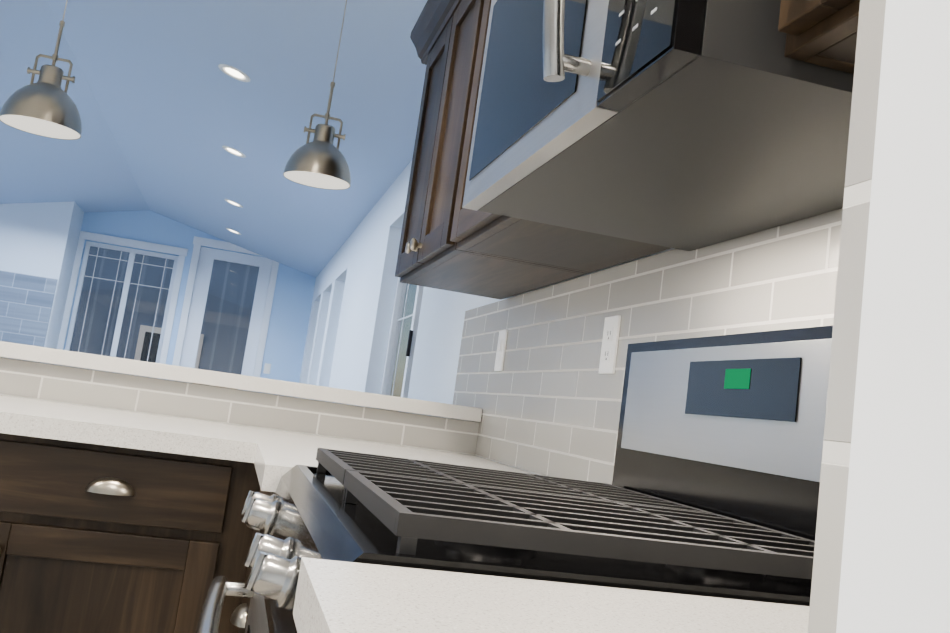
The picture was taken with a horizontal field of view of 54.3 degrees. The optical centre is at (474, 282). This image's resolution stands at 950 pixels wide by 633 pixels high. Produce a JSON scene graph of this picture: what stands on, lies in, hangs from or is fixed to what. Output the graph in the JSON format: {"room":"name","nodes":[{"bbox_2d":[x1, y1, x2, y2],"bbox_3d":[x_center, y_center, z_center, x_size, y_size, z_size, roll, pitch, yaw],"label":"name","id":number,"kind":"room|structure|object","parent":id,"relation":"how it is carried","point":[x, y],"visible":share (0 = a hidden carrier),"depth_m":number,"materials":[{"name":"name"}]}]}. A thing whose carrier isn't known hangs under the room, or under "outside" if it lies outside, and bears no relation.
{"room":"kitchen","nodes":[
{"label":"kitchen","id":0,"kind":"room"},
{"bbox_2d":[0,201,83,363],"bbox_3d":[-4.976,0.190,9.589,1.262,3.000,0.660,10,-8,-13],"label":"wall","id":1,"kind":"structure","parent":0,"point":[40,239],"depth_m":9.46,"materials":[{"name":"white paint"}]},
{"bbox_2d":[0,270,57,362],"bbox_3d":[-4.975,0.742,9.177,1.250,1.798,0.020,10,-8,-13],"label":"fireplace surround","id":2,"kind":"object","parent":1,"relation":"attached to","point":[26,302],"visible":0.38,"depth_m":9.34,"materials":[{"name":"tile"}]},
{"bbox_2d":[63,210,315,396],"bbox_3d":[-3.832,0.446,10.282,3.862,3.000,0.150,10,-8,-13],"label":"wall","id":3,"kind":"structure","parent":0,"point":[288,324],"depth_m":10.54,"materials":[{"name":"blue paint"}]},
{"bbox_2d":[55,231,187,378],"bbox_3d":[-3.912,0.307,10.243,1.200,1.590,0.183,10,-8,-13],"label":"window","id":4,"kind":"structure","parent":3,"relation":"in","point":[123,301],"depth_m":10.29,"materials":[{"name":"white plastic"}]},
{"bbox_2d":[172,236,278,391],"bbox_3d":[-2.890,0.823,10.477,0.992,2.570,0.172,10,-8,-13],"label":"door frame","id":5,"kind":"structure","parent":3,"relation":"attached to","point":[198,242],"depth_m":10.49,"materials":[{"name":"white wood"}]},
{"bbox_2d":[180,247,271,390],"bbox_3d":[-2.889,0.862,10.447,0.806,2.466,0.122,10,-8,-13],"label":"door","id":6,"kind":"structure","parent":3,"relation":"in","point":[208,257],"depth_m":10.54,"materials":[{"name":"white wood"}]},
{"bbox_2d":[263,363,270,373],"bbox_3d":[-2.360,0.974,10.528,0.072,0.116,0.009,10,-8,-13],"label":"light switch","id":7,"kind":"object","parent":3,"relation":"attached to","point":[267,367],"visible":1,"depth_m":10.53,"materials":[{"name":"white plastic"}]},
{"bbox_2d":[0,0,426,277],"bbox_3d":[-2.628,-1.061,6.402,3.862,0.543,8.230,10,-8,-13],"label":"ceiling","id":8,"kind":"structure","parent":0,"point":[167,108],"depth_m":5.37,"materials":[{"name":"blue paint"}]},
{"bbox_2d":[0,0,81,139],"bbox_3d":[-1.190,-0.929,2.748,0.221,0.978,0.221,10,-8,-13],"label":"pendant light","id":9,"kind":"object","parent":8,"relation":"hanging from","point":[44,105],"visible":1,"depth_m":2.67,"materials":[{"name":"silver metal"}]},
{"bbox_2d":[224,199,242,207],"bbox_3d":[-2.111,-0.698,8.114,0.167,0.042,0.170,10,-8,-13],"label":"recessed light","id":10,"kind":"object","parent":8,"relation":"in","point":[233,203],"visible":1,"depth_m":8.11,"materials":[{"name":"white plastic"}]},
{"bbox_2d":[226,228,240,234],"bbox_3d":[-2.511,-0.537,9.645,0.167,0.042,0.170,10,-8,-13],"label":"recessed light","id":11,"kind":"object","parent":8,"relation":"in","point":[233,231],"visible":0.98,"depth_m":9.64,"materials":[{"name":"white plastic"}]},
{"bbox_2d":[218,64,249,81],"bbox_3d":[-1.214,-1.058,4.678,0.167,0.042,0.170,10,-8,-13],"label":"recessed light","id":12,"kind":"object","parent":8,"relation":"in","point":[234,73],"visible":1,"depth_m":4.67,"materials":[{"name":"white plastic"}]},
{"bbox_2d":[222,146,245,157],"bbox_3d":[-1.634,-0.890,6.285,0.167,0.042,0.170,10,-8,-13],"label":"recessed light","id":13,"kind":"object","parent":8,"relation":"in","point":[233,151],"visible":1,"depth_m":6.28,"materials":[{"name":"white plastic"}]},
{"bbox_2d":[283,0,350,189],"bbox_3d":[-0.435,-0.706,2.922,0.209,0.795,0.209,10,-8,-13],"label":"pendant light","id":14,"kind":"object","parent":8,"relation":"hanging from","point":[320,161],"visible":1,"depth_m":2.86,"materials":[{"name":"silver metal"}]},
{"bbox_2d":[297,160,674,474],"bbox_3d":[-0.381,0.340,4.775,0.150,2.620,12.510,10,-8,-13],"label":"wall","id":15,"kind":"structure","parent":0,"point":[348,329],"depth_m":5.53,"materials":[{"name":"white paint"}]},
{"bbox_2d":[378,277,423,411],"bbox_3d":[-0.360,0.619,4.637,0.062,2.036,1.346,10,-8,-13],"label":"sliding door","id":16,"kind":"structure","parent":15,"relation":"in","point":[393,341],"depth_m":5.25,"materials":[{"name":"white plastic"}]},
{"bbox_2d":[395,0,586,298],"bbox_3d":[0.044,-0.372,2.390,0.352,0.728,0.689,10,-8,-13],"label":"upper cabinet","id":17,"kind":"object","parent":15,"relation":"attached to","point":[430,255],"visible":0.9,"depth_m":2.29,"materials":[{"name":"brown wood"}]},
{"bbox_2d":[450,0,669,272],"bbox_3d":[0.190,-0.431,1.829,0.352,0.728,0.469,10,-8,-13],"label":"upper cabinet","id":18,"kind":"object","parent":15,"relation":"attached to","point":[486,233],"visible":0.27,"depth_m":1.83,"materials":[{"name":"brown wood"}]},
{"bbox_2d":[451,208,842,484],"bbox_3d":[0.301,0.176,1.744,0.010,0.457,2.860,10,-8,-13],"label":"wall tiles","id":19,"kind":"structure","parent":15,"relation":"attached to","point":[548,399],"depth_m":1.88,"materials":[{"name":"white tile"}]},
{"bbox_2d":[494,330,507,370],"bbox_3d":[0.072,0.192,2.632,0.009,0.116,0.072,10,-8,-13],"label":"electrical outlet","id":20,"kind":"object","parent":19,"relation":"attached to","point":[501,348],"visible":1,"depth_m":2.62,"materials":[{"name":"white plastic"}]},
{"bbox_2d":[598,315,620,373],"bbox_3d":[0.270,0.125,1.867,0.007,0.116,0.072,10,-8,-13],"label":"electrical outlet","id":21,"kind":"object","parent":19,"relation":"attached to","point":[609,347],"visible":1,"depth_m":1.86,"materials":[{"name":"white plastic"}]},
{"bbox_2d":[462,0,853,250],"bbox_3d":[0.264,-0.324,1.203,0.466,0.395,0.745,10,-8,-13],"label":"over-the-range microwave","id":22,"kind":"object","parent":15,"relation":"attached to","point":[688,125],"visible":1,"depth_m":1.04,"materials":[{"name":"grey metal"}]},
{"bbox_2d":[778,0,859,73],"bbox_3d":[0.500,-0.555,0.645,0.352,0.728,0.488,10,-8,-13],"label":"upper cabinet","id":23,"kind":"object","parent":15,"relation":"attached to","point":[823,33],"visible":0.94,"depth_m":0.76,"materials":[{"name":"brown wood"}]},
{"bbox_2d":[807,0,949,632],"bbox_3d":[0.398,-0.044,0.245,0.595,2.330,0.120,10,-8,-13],"label":"wall","id":24,"kind":"structure","parent":0,"point":[881,562],"depth_m":0.20,"materials":[{"name":"white paint"}]},
{"bbox_3d":[-2.484,1.318,4.123,4.162,0.050,12.510,10,-8,-13],"label":"floor","id":25,"kind":"structure","parent":0,"visible":0},
{"bbox_2d":[0,433,259,632],"bbox_3d":[-0.820,0.791,2.097,0.546,0.874,0.702,10,-8,-13],"label":"base cabinet","id":26,"kind":"object","parent":25,"relation":"on","point":[95,538],"visible":0.79,"depth_m":1.82,"materials":[{"name":"brown wood"}]},
{"bbox_2d":[0,357,478,454],"bbox_3d":[-1.461,0.675,2.390,2.899,1.010,0.130,10,-8,-13],"label":"wall","id":27,"kind":"structure","parent":25,"relation":"on","point":[74,385],"depth_m":2.56,"materials":[{"name":"beige tile"}]},
{"bbox_2d":[0,341,481,421],"bbox_3d":[-1.419,0.169,2.572,2.897,0.040,0.402,10,-8,-13],"label":"bar","id":28,"kind":"object","parent":27,"relation":"on","point":[157,370],"visible":1,"depth_m":2.55,"materials":[{"name":"stone"}]},
{"bbox_2d":[230,489,274,632],"bbox_3d":[-0.146,0.825,1.678,0.644,0.874,0.528,10,-8,-13],"label":"drawers","id":29,"kind":"object","parent":25,"relation":"on","point":[239,616],"visible":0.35,"depth_m":1.61,"materials":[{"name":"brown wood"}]},
{"bbox_2d":[196,325,832,632],"bbox_3d":[0.009,0.602,1.068,0.700,1.186,0.754,10,-8,-13],"label":"range","id":30,"kind":"object","parent":25,"relation":"on","point":[712,490],"visible":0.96,"depth_m":1.05,"materials":[{"name":"grey metal"}]},
{"bbox_3d":[0.176,0.695,0.438,0.648,0.874,0.504,10,-8,-13],"label":"base cabinet","id":31,"kind":"object","parent":25,"relation":"on","visible":0},
{"bbox_2d":[293,557,809,632],"bbox_3d":[0.245,0.247,0.502,0.646,0.040,0.505,10,-8,-13],"label":"countertop","id":32,"kind":"structure","parent":31,"relation":"on","point":[332,596],"depth_m":0.62,"materials":[{"name":"stone"}]},
{"bbox_3d":[-1.500,0.674,1.932,0.870,0.874,0.702,10,-8,-13],"label":"base cabinet","id":33,"kind":"object","parent":25,"relation":"on","visible":0},
{"bbox_2d":[0,395,510,466],"bbox_3d":[-1.207,0.266,2.061,2.696,0.040,0.706,10,-8,-13],"label":"countertop","id":34,"kind":"structure","parent":33,"relation":"on","point":[21,416],"depth_m":1.87,"materials":[{"name":"stone"}]},
{"bbox_2d":[240,431,536,491],"bbox_3d":[-0.079,0.374,1.720,0.656,0.040,0.480,10,-8,-13],"label":"countertop","id":35,"kind":"structure","parent":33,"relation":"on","point":[274,456],"depth_m":1.88,"materials":[{"name":"stone"}]},
{"label":"outside","id":36,"kind":"structure","parent":0,"visible":0},
{"bbox_3d":[-3.972,3.468,16.957,80.000,0.120,70.000,10,-8,-13],"label":"ground","id":37,"kind":"structure","parent":36,"visible":0},
{"bbox_2d":[70,246,258,374],"bbox_3d":[-11.396,0.192,22.051,15.060,5.698,9.120,10,-8,-13],"label":"window glass","id":38,"kind":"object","parent":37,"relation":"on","point":[226,302],"depth_m":18.69,"materials":[{"name":"clear glass"}]},
{"bbox_3d":[0.370,-0.684,1.269,0.352,0.338,0.746,10,-8,-13],"label":"upper cabinet","id":39,"kind":"object","parent":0,"visible":0},
{"bbox_2d":[410,0,461,64],"bbox_3d":[0.291,-0.805,1.644,0.375,0.090,2.466,10,-8,-13],"label":"crown molding","id":40,"kind":"structure","parent":39,"relation":"attached to","point":[434,18],"depth_m":2.59,"materials":[{"name":"brown wood"}]}
]}

